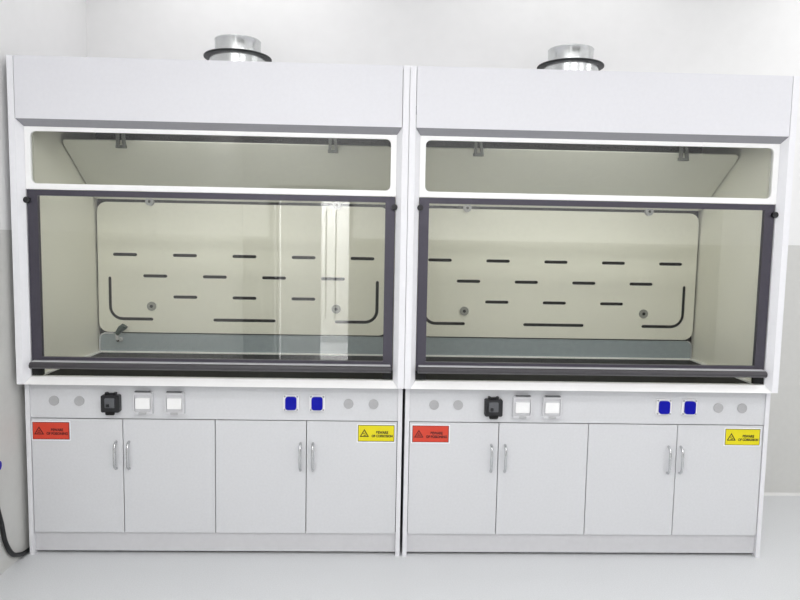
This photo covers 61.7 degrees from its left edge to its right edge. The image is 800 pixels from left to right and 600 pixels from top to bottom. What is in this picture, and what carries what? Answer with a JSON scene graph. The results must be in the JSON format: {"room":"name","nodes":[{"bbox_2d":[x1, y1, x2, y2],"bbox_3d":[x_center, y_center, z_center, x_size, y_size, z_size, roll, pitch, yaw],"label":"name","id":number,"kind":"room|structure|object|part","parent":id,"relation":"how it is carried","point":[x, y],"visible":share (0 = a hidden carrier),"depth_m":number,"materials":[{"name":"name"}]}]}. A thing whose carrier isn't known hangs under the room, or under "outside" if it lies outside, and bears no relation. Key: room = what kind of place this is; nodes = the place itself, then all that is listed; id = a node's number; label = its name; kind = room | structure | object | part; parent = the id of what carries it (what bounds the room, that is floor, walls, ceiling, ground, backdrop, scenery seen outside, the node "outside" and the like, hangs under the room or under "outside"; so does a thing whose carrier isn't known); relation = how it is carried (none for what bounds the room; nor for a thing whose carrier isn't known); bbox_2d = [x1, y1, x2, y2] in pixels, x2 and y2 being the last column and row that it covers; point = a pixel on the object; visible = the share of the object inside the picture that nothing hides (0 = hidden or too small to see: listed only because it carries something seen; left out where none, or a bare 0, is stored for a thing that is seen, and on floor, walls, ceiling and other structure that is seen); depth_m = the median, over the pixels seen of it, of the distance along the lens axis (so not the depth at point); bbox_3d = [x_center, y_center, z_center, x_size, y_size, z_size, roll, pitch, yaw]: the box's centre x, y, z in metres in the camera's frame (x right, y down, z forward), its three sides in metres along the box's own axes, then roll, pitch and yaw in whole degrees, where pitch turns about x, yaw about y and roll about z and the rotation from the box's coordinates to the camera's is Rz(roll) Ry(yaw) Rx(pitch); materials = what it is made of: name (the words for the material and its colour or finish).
{"room":"chemistry laboratory","nodes":[
{"label":"chemistry laboratory","id":0,"kind":"room"},
{"bbox_2d":[0,0,86,574],"bbox_3d":[-1.778,-0.188,0.900,0.100,3.250,6.105,1,5,-2],"label":"wall","id":1,"kind":"structure","parent":0,"point":[27,27],"depth_m":3.12,"materials":[{"name":"white paint"}]},
{"bbox_2d":[0,495,799,599],"bbox_3d":[1.252,1.529,1.145,6.226,0.100,6.305,1,5,-2],"label":"floor","id":2,"kind":"structure","parent":0,"point":[45,574],"depth_m":3.11,"materials":[{"name":"grey plastic"}]},
{"bbox_2d":[25,384,402,555],"bbox_3d":[-0.901,0.792,3.603,1.792,0.851,0.802,1,5,-2],"label":"base cabinet","id":3,"kind":"object","parent":2,"relation":"on","point":[110,467],"visible":0.98,"depth_m":3.24,"materials":[{"name":"white metal"}]},
{"bbox_3d":[-1.787,0.776,3.592,0.021,0.851,0.768,1,5,-2],"label":"panel","id":4,"kind":"part","parent":3,"relation":"part of","materials":[{"name":"white metal"}]},
{"bbox_3d":[-1.549,0.846,3.234,0.428,0.560,0.018,1,5,-2],"label":"door","id":5,"kind":"part","parent":3,"relation":"part of","materials":[{"name":"white metal"}]},
{"bbox_3d":[-1.362,0.746,3.205,0.012,0.144,0.035,1,5,-2],"label":"handle","id":6,"kind":"part","parent":3,"relation":"part of","materials":[{"name":"metal"}]},
{"bbox_3d":[-1.301,0.747,3.207,0.012,0.144,0.035,1,5,-2],"label":"handle","id":7,"kind":"part","parent":3,"relation":"part of","materials":[{"name":"metal"}]},
{"bbox_2d":[135,398,149,408],"bbox_3d":[-1.224,0.492,3.187,0.068,0.051,0.008,1,5,-2],"label":"socket","id":8,"kind":"object","parent":3,"relation":"attached to","point":[140,403],"depth_m":3.18,"materials":[{"name":"white plastic"}]},
{"bbox_3d":[-1.223,0.492,3.186,0.090,0.106,0.010,1,5,-2],"label":"frame","id":9,"kind":"part","parent":3,"relation":"part of","materials":[{"name":"plastic"}]},
{"bbox_3d":[-1.113,0.853,3.248,0.435,0.560,0.018,1,5,-2],"label":"door","id":10,"kind":"part","parent":3,"relation":"part of","materials":[{"name":"white metal"}]},
{"bbox_3d":[-1.075,0.494,3.191,0.090,0.106,0.010,1,5,-2],"label":"frame","id":11,"kind":"part","parent":3,"relation":"part of","materials":[{"name":"plastic"}]},
{"bbox_2d":[167,398,181,408],"bbox_3d":[-1.075,0.495,3.192,0.068,0.051,0.008,1,5,-2],"label":"socket","id":12,"kind":"object","parent":3,"relation":"attached to","point":[172,403],"depth_m":3.19,"materials":[{"name":"white plastic"}]},
{"bbox_2d":[44,324,382,378],"bbox_3d":[-0.891,0.267,3.555,1.677,0.197,0.696,1,5,-2],"label":"countertop","id":13,"kind":"structure","parent":3,"relation":"on","point":[111,344],"depth_m":3.88,"materials":[{"name":"stone"}]},
{"bbox_2d":[115,324,127,341],"bbox_3d":[-1.582,0.187,3.821,0.073,0.111,0.086,1,5,-2],"label":"tap","id":14,"kind":"object","parent":13,"relation":"on","point":[119,336],"depth_m":3.81,"materials":[{"name":"grey plastic"}]},
{"bbox_2d":[6,34,409,388],"bbox_3d":[-0.876,-0.500,3.477,1.798,1.743,0.862,1,5,-2],"label":"fume hood","id":15,"kind":"object","parent":13,"relation":"on","point":[236,190],"visible":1,"depth_m":3.42,"materials":[{"name":"white metal"}]},
{"bbox_3d":[-1.740,-0.353,3.094,0.052,1.487,0.100,1,5,-2],"label":"corner post","id":16,"kind":"part","parent":15,"relation":"part of","materials":[{"name":"white metal"}]},
{"bbox_3d":[-1.413,-0.556,3.784,0.046,0.046,0.021,1,5,-2],"label":"baffle knob","id":17,"kind":"part","parent":15,"relation":"part of","materials":[{"name":"grey plastic"}]},
{"bbox_3d":[-0.856,-0.939,3.028,1.735,0.275,0.020,1,5,-2],"label":"fascia panel","id":18,"kind":"part","parent":15,"relation":"part of","materials":[{"name":"white metal"}]},
{"bbox_3d":[-0.862,-0.635,3.083,1.692,0.280,0.014,1,5,-2],"label":"light frame","id":19,"kind":"part","parent":15,"relation":"part of","materials":[{"name":"white plastic"}]},
{"bbox_3d":[-0.881,0.386,3.173,1.739,0.033,0.075,1,5,-2],"label":"airfoil sill","id":20,"kind":"part","parent":15,"relation":"part of","materials":[{"name":"white plastic"}]},
{"bbox_3d":[-0.873,-0.086,3.141,1.687,0.822,0.022,1,5,-2],"label":"sash frame","id":21,"kind":"part","parent":15,"relation":"part of","materials":[{"name":"glass"}]},
{"bbox_3d":[-0.359,-0.539,3.817,0.046,0.046,0.021,1,5,-2],"label":"baffle knob","id":22,"kind":"part","parent":15,"relation":"part of","materials":[{"name":"grey plastic"}]},
{"bbox_3d":[0.004,-0.326,3.149,0.052,1.487,0.100,1,5,-2],"label":"corner post","id":23,"kind":"part","parent":15,"relation":"part of","materials":[{"name":"white metal"}]},
{"bbox_3d":[-0.884,0.486,3.222,1.749,0.174,0.018,1,5,-2],"label":"control panel","id":24,"kind":"part","parent":3,"relation":"part of","materials":[{"name":"white metal"}]},
{"bbox_3d":[-0.898,1.185,3.295,1.749,0.094,0.016,1,5,-2],"label":"kick plate","id":25,"kind":"part","parent":3,"relation":"part of","materials":[{"name":"metal"}]},
{"bbox_3d":[-0.676,0.860,3.262,0.434,0.560,0.018,1,5,-2],"label":"door","id":26,"kind":"part","parent":3,"relation":"part of","materials":[{"name":"white metal"}]},
{"bbox_2d":[283,395,298,410],"bbox_3d":[-0.523,0.494,3.219,0.074,0.078,0.010,1,5,-2],"label":"socket","id":27,"kind":"object","parent":3,"relation":"attached to","point":[290,402],"depth_m":3.21,"materials":[{"name":"blue plastic"}]},
{"bbox_3d":[-0.482,0.760,3.232,0.012,0.144,0.035,1,5,-2],"label":"handle","id":28,"kind":"part","parent":3,"relation":"part of","materials":[{"name":"metal"}]},
{"bbox_3d":[-0.422,0.761,3.234,0.012,0.144,0.035,1,5,-2],"label":"handle","id":29,"kind":"part","parent":3,"relation":"part of","materials":[{"name":"metal"}]},
{"bbox_2d":[309,395,324,410],"bbox_3d":[-0.398,0.496,3.223,0.074,0.078,0.010,1,5,-2],"label":"socket","id":30,"kind":"object","parent":3,"relation":"attached to","point":[316,402],"depth_m":3.21,"materials":[{"name":"blue plastic"}]},
{"bbox_3d":[-0.237,0.867,3.276,0.436,0.560,0.018,1,5,-2],"label":"door","id":31,"kind":"part","parent":3,"relation":"part of","materials":[{"name":"white metal"}]},
{"bbox_3d":[-0.017,0.804,3.647,0.021,0.851,0.768,1,5,-2],"label":"panel","id":32,"kind":"part","parent":3,"relation":"part of","materials":[{"name":"white metal"}]},
{"bbox_2d":[400,389,770,557],"bbox_3d":[0.904,0.821,3.659,1.792,0.851,0.802,1,5,-2],"label":"base cabinet","id":33,"kind":"object","parent":2,"relation":"on","point":[482,470],"visible":0.99,"depth_m":3.30,"materials":[{"name":"white metal"}]},
{"bbox_3d":[0.018,0.805,3.648,0.021,0.851,0.768,1,5,-2],"label":"panel","id":34,"kind":"part","parent":33,"relation":"part of","materials":[{"name":"white metal"}]},
{"bbox_3d":[0.259,0.874,3.291,0.433,0.560,0.018,1,5,-2],"label":"door","id":35,"kind":"part","parent":33,"relation":"part of","materials":[{"name":"white metal"}]},
{"bbox_3d":[0.445,0.775,3.261,0.012,0.144,0.035,1,5,-2],"label":"handle","id":36,"kind":"part","parent":33,"relation":"part of","materials":[{"name":"metal"}]},
{"bbox_3d":[0.513,0.776,3.264,0.012,0.144,0.035,1,5,-2],"label":"handle","id":37,"kind":"part","parent":33,"relation":"part of","materials":[{"name":"metal"}]},
{"bbox_2d":[515,402,529,412],"bbox_3d":[0.593,0.521,3.244,0.068,0.051,0.008,1,5,-2],"label":"socket","id":38,"kind":"object","parent":33,"relation":"attached to","point":[520,407],"depth_m":3.24,"materials":[{"name":"white plastic"}]},
{"bbox_3d":[0.593,0.521,3.243,0.090,0.106,0.010,1,5,-2],"label":"frame","id":39,"kind":"part","parent":33,"relation":"part of","materials":[{"name":"plastic"}]},
{"bbox_3d":[0.697,0.881,3.305,0.437,0.560,0.018,1,5,-2],"label":"door","id":40,"kind":"part","parent":33,"relation":"part of","materials":[{"name":"white metal"}]},
{"bbox_2d":[545,403,559,412],"bbox_3d":[0.738,0.524,3.249,0.068,0.051,0.008,1,5,-2],"label":"socket","id":41,"kind":"object","parent":33,"relation":"attached to","point":[549,407],"depth_m":3.24,"materials":[{"name":"white plastic"}]},
{"bbox_3d":[0.738,0.523,3.248,0.090,0.106,0.010,1,5,-2],"label":"frame","id":42,"kind":"part","parent":33,"relation":"part of","materials":[{"name":"plastic"}]},
{"bbox_3d":[0.907,1.214,3.352,1.749,0.094,0.016,1,5,-2],"label":"kick plate","id":43,"kind":"part","parent":33,"relation":"part of","materials":[{"name":"metal"}]},
{"bbox_3d":[0.921,0.515,3.279,1.749,0.174,0.018,1,5,-2],"label":"control panel","id":44,"kind":"part","parent":33,"relation":"part of","materials":[{"name":"white metal"}]},
{"bbox_2d":[426,337,752,383],"bbox_3d":[0.907,0.325,3.614,1.677,0.138,0.696,1,5,-2],"label":"countertop","id":45,"kind":"structure","parent":33,"relation":"on","point":[437,348],"depth_m":3.93,"materials":[{"name":"ceramic"}]},
{"bbox_2d":[404,44,799,392],"bbox_3d":[0.922,-0.471,3.534,1.798,1.743,0.862,1,5,-2],"label":"fume hood","id":46,"kind":"object","parent":45,"relation":"on","point":[566,197],"visible":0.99,"depth_m":3.48,"materials":[{"name":"white metal"}]},
{"bbox_3d":[0.059,-0.325,3.150,0.052,1.487,0.100,1,5,-2],"label":"corner post","id":47,"kind":"part","parent":46,"relation":"part of","materials":[{"name":"white metal"}]},
{"bbox_3d":[0.386,-0.527,3.841,0.046,0.046,0.021,1,5,-2],"label":"baffle knob","id":48,"kind":"part","parent":46,"relation":"part of","materials":[{"name":"grey plastic"}]},
{"bbox_3d":[0.918,0.414,3.230,1.739,0.033,0.075,1,5,-2],"label":"airfoil sill","id":49,"kind":"part","parent":46,"relation":"part of","materials":[{"name":"white plastic"}]},
{"bbox_3d":[0.926,-0.057,3.197,1.687,0.822,0.022,1,5,-2],"label":"sash frame","id":50,"kind":"part","parent":46,"relation":"part of","materials":[{"name":"glass"}]},
{"bbox_3d":[0.937,-0.606,3.139,1.692,0.280,0.014,1,5,-2],"label":"light frame","id":51,"kind":"part","parent":46,"relation":"part of","materials":[{"name":"white plastic"}]},
{"bbox_3d":[0.943,-0.911,3.084,1.735,0.275,0.020,1,5,-2],"label":"fascia panel","id":52,"kind":"part","parent":46,"relation":"part of","materials":[{"name":"white metal"}]},
{"bbox_3d":[1.440,-0.510,3.873,0.046,0.046,0.021,1,5,-2],"label":"baffle knob","id":53,"kind":"part","parent":46,"relation":"part of","materials":[{"name":"grey plastic"}]},
{"bbox_3d":[1.803,-0.297,3.205,0.052,1.487,0.100,1,5,-2],"label":"corner post","id":54,"kind":"part","parent":46,"relation":"part of","materials":[{"name":"white metal"}]},
{"bbox_3d":[1.139,0.888,3.318,0.438,0.560,0.018,1,5,-2],"label":"door","id":55,"kind":"part","parent":33,"relation":"part of","materials":[{"name":"white metal"}]},
{"bbox_2d":[655,399,671,414],"bbox_3d":[1.289,0.523,3.276,0.074,0.078,0.010,1,5,-2],"label":"socket","id":56,"kind":"object","parent":33,"relation":"attached to","point":[662,406],"depth_m":3.26,"materials":[{"name":"blue plastic"}]},
{"bbox_3d":[1.321,0.789,3.289,0.012,0.144,0.035,1,5,-2],"label":"handle","id":57,"kind":"part","parent":33,"relation":"part of","materials":[{"name":"metal"}]},
{"bbox_3d":[1.382,0.790,3.291,0.012,0.144,0.035,1,5,-2],"label":"handle","id":58,"kind":"part","parent":33,"relation":"part of","materials":[{"name":"metal"}]},
{"bbox_2d":[681,399,696,414],"bbox_3d":[1.416,0.525,3.280,0.074,0.078,0.010,1,5,-2],"label":"socket","id":59,"kind":"object","parent":33,"relation":"attached to","point":[688,406],"depth_m":3.27,"materials":[{"name":"blue plastic"}]},
{"bbox_3d":[1.573,0.895,3.332,0.424,0.560,0.018,1,5,-2],"label":"door","id":60,"kind":"part","parent":33,"relation":"part of","materials":[{"name":"white metal"}]},
{"bbox_3d":[1.788,0.833,3.704,0.021,0.851,0.768,1,5,-2],"label":"panel","id":61,"kind":"part","parent":33,"relation":"part of","materials":[{"name":"white metal"}]},
{"bbox_2d":[86,0,799,492],"bbox_3d":[1.191,-0.416,4.085,6.026,3.250,0.100,1,5,-2],"label":"wall","id":62,"kind":"structure","parent":0,"point":[742,37],"depth_m":3.92,"materials":[{"name":"white paint"}]},
{"bbox_2d":[764,492,799,495],"bbox_3d":[1.163,1.200,4.172,6.026,0.014,0.014,1,5,-2],"label":"baseboard","id":63,"kind":"structure","parent":62,"relation":"attached to","point":[765,493],"depth_m":4.21,"materials":[{"name":"white"}]},
{"bbox_3d":[-1.788,0.733,2.959,0.035,0.052,0.052,1,5,-2],"label":"plug","id":64,"kind":"object","parent":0,"visible":0},
{"bbox_2d":[0,509,29,556],"bbox_3d":[-1.806,0.983,3.224,0.022,0.499,0.516,1,5,-2],"label":"power cable","id":65,"kind":"object","parent":64,"relation":"hanging from","point":[9,550],"visible":0.75,"depth_m":3.06,"materials":[{"name":"black rubber"}]}
]}

